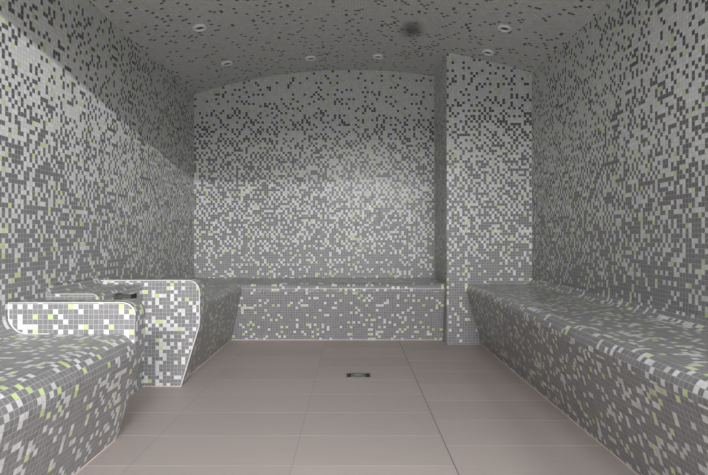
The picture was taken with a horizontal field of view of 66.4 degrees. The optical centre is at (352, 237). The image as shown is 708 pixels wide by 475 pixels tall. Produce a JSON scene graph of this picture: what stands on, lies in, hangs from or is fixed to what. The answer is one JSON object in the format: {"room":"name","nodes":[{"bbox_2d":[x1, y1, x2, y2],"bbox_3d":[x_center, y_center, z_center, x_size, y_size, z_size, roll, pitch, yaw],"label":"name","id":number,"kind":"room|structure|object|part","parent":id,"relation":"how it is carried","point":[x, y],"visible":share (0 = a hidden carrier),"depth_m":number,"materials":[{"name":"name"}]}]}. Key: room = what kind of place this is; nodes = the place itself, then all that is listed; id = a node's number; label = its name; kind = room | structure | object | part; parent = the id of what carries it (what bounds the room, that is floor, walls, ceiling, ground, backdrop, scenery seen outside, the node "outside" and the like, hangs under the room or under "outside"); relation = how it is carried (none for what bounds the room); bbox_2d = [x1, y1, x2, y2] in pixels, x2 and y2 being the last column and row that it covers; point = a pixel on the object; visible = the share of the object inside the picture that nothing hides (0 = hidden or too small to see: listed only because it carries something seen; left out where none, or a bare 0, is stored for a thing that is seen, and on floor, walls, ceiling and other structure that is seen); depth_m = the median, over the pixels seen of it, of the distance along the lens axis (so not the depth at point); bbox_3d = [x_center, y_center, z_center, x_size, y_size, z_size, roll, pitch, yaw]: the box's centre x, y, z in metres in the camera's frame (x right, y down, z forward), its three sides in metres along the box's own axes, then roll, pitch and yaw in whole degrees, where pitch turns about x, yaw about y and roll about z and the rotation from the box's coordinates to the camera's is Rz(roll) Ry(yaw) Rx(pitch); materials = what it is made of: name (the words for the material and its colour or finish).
{"room":"spa","nodes":[
{"label":"spa","id":0,"kind":"room"},
{"bbox_2d":[0,0,193,316],"bbox_3d":[-1.442,-0.435,2.277,0.120,2.500,5.115,0,0,0],"label":"wall","id":1,"kind":"structure","parent":0,"point":[97,135],"depth_m":2.79,"materials":[{"name":"tile"}]},
{"bbox_2d":[194,70,434,277],"bbox_3d":[-0.010,-0.435,4.775,2.744,2.500,0.120,0,0,0],"label":"wall","id":2,"kind":"structure","parent":0,"point":[328,173],"depth_m":4.71,"materials":[{"name":"tile"}]},
{"bbox_2d":[90,0,610,93],"bbox_3d":[-0.010,-1.456,2.277,2.744,0.418,4.875,0,0,0],"label":"ceiling","id":3,"kind":"structure","parent":0,"point":[261,38],"depth_m":3.65,"materials":[{"name":"tile"}]},
{"bbox_2d":[192,24,206,31],"bbox_3d":[-0.984,-1.348,3.480,0.088,0.034,0.090,0,0,6],"label":"recessed light","id":4,"kind":"object","parent":3,"relation":"in","point":[198,27],"visible":1,"depth_m":3.47,"materials":[{"name":"white metal"}]},
{"bbox_2d":[221,61,232,66],"bbox_3d":[-0.975,-1.350,4.200,0.088,0.033,0.090,0,0,6],"label":"recessed light","id":5,"kind":"object","parent":3,"relation":"in","point":[225,63],"visible":1,"depth_m":4.19,"materials":[{"name":"grey metal"}]},
{"bbox_2d":[305,56,315,60],"bbox_3d":[-0.335,-1.442,4.360,0.090,0.022,0.090,0,0,-6],"label":"recessed light","id":6,"kind":"object","parent":3,"relation":"in","point":[308,58],"visible":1,"depth_m":4.35,"materials":[{"name":"grey metal"}]},
{"bbox_2d":[373,54,383,58],"bbox_3d":[0.205,-1.449,4.340,0.090,0.020,0.090,0,0,6],"label":"recessed light","id":7,"kind":"object","parent":3,"relation":"in","point":[375,56],"visible":1,"depth_m":4.32,"materials":[{"name":"grey metal"}]},
{"bbox_2d":[482,49,493,55],"bbox_3d":[0.985,-1.344,3.930,0.088,0.034,0.090,0,0,-6],"label":"recessed light","id":8,"kind":"object","parent":3,"relation":"in","point":[487,52],"visible":1,"depth_m":3.92,"materials":[{"name":"grey metal"}]},
{"bbox_2d":[498,24,511,31],"bbox_3d":[0.980,-1.345,3.480,0.088,0.034,0.090,0,0,6],"label":"recessed light","id":9,"kind":"object","parent":3,"relation":"in","point":[503,28],"visible":1,"depth_m":3.47,"materials":[{"name":"grey metal"}]},
{"bbox_2d":[76,340,635,474],"bbox_3d":[-0.010,0.865,2.277,2.984,0.100,5.115,0,0,0],"label":"floor","id":10,"kind":"structure","parent":0,"point":[255,407],"depth_m":2.41,"materials":[{"name":"beige tile"}]},
{"bbox_2d":[0,300,145,474],"bbox_3d":[-1.122,0.538,1.058,0.519,0.560,2.433,0,0,0],"label":"tiled bench","id":11,"kind":"object","parent":10,"relation":"on","point":[69,368],"visible":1,"depth_m":1.85,"materials":[{"name":"tile"}]},
{"bbox_3d":[-1.122,0.397,1.004,0.519,0.169,2.323,0,0,0],"label":"seat","id":12,"kind":"part","parent":11,"relation":"part of","materials":[{"name":"tile"}]},
{"bbox_3d":[-1.123,0.324,2.165,0.512,0.132,0.006,0,0,0],"label":"edge trim","id":13,"kind":"part","parent":11,"relation":"part of","materials":[{"name":"grey tile"}]},
{"bbox_2d":[46,277,141,394],"bbox_3d":[-1.263,0.515,2.692,0.236,0.600,0.509,0,0,0],"label":"tiled ledge","id":14,"kind":"object","parent":10,"relation":"on","point":[91,288],"visible":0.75,"depth_m":2.65,"materials":[{"name":"tile"}]},
{"bbox_2d":[113,292,136,299],"bbox_3d":[-1.103,0.290,2.630,0.086,0.040,0.080,0,0,0],"label":"spout","id":15,"kind":"object","parent":14,"relation":"attached to","point":[117,296],"visible":0.88,"depth_m":2.60,"materials":[{"name":"grey metal"}]},
{"bbox_3d":[-1.141,0.290,2.630,0.010,0.040,0.080,0,0,0],"label":"wall plate","id":16,"kind":"part","parent":15,"relation":"part of","materials":[{"name":"grey metal"}]},
{"bbox_3d":[-1.101,0.285,2.630,0.069,0.014,0.050,0,0,0],"label":"blade","id":17,"kind":"part","parent":15,"relation":"part of","materials":[{"name":"grey metal"}]},
{"bbox_2d":[100,273,444,386],"bbox_3d":[-0.334,0.524,3.833,2.095,0.586,1.763,0,0,0],"label":"tiled bench","id":18,"kind":"object","parent":10,"relation":"on","point":[189,318],"visible":0.92,"depth_m":4.20,"materials":[{"name":"tile"}]},
{"bbox_3d":[-1.104,0.524,2.955,0.542,0.584,0.007,0,0,0],"label":"edge trim","id":19,"kind":"part","parent":18,"relation":"part of","materials":[{"name":"grey tile"}]},
{"bbox_3d":[-1.109,0.525,3.007,0.545,0.580,0.105,0,0,0],"label":"armrest","id":20,"kind":"part","parent":18,"relation":"part of","materials":[{"name":"tile"}]},
{"bbox_3d":[-1.120,0.364,3.887,0.522,0.108,1.654,0,0,0],"label":"seat","id":21,"kind":"part","parent":18,"relation":"part of","materials":[{"name":"tile"}]},
{"bbox_3d":[-0.334,0.380,4.453,2.095,0.075,0.522,0,0,0],"label":"seat","id":22,"kind":"part","parent":18,"relation":"part of","materials":[{"name":"tile"}]},
{"bbox_2d":[346,373,370,377],"bbox_3d":[0.035,0.813,3.190,0.142,0.004,0.096,0,0,0],"label":"floor drain","id":23,"kind":"object","parent":10,"relation":"on","point":[348,375],"visible":1,"depth_m":3.18,"materials":[{"name":"grey metal"}]},
{"bbox_3d":[0.035,0.813,3.190,0.088,0.002,0.082,0,0,0],"label":"plate","id":24,"kind":"part","parent":23,"relation":"part of","materials":[{"name":"grey metal"}]},
{"bbox_2d":[467,278,707,474],"bbox_3d":[1.114,0.563,1.973,0.494,0.509,4.262,0,0,0],"label":"tiled bench","id":25,"kind":"object","parent":10,"relation":"on","point":[632,376],"visible":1,"depth_m":2.04,"materials":[{"name":"tile"}]},
{"bbox_3d":[1.114,0.362,1.973,0.494,0.108,4.262,0,0,0],"label":"seat","id":26,"kind":"part","parent":25,"relation":"part of","materials":[{"name":"tile"}]},
{"bbox_2d":[435,53,531,344],"bbox_3d":[1.038,-0.299,4.410,0.647,2.227,0.610,0,0,0],"label":"column","id":27,"kind":"structure","parent":0,"point":[483,108],"depth_m":4.11,"materials":[{"name":"tile"}]},
{"bbox_2d":[532,0,707,317],"bbox_3d":[1.422,-0.435,2.277,0.120,2.500,5.115,0,0,0],"label":"wall","id":28,"kind":"structure","parent":0,"point":[620,108],"depth_m":2.67,"materials":[{"name":"tile"}]}
]}

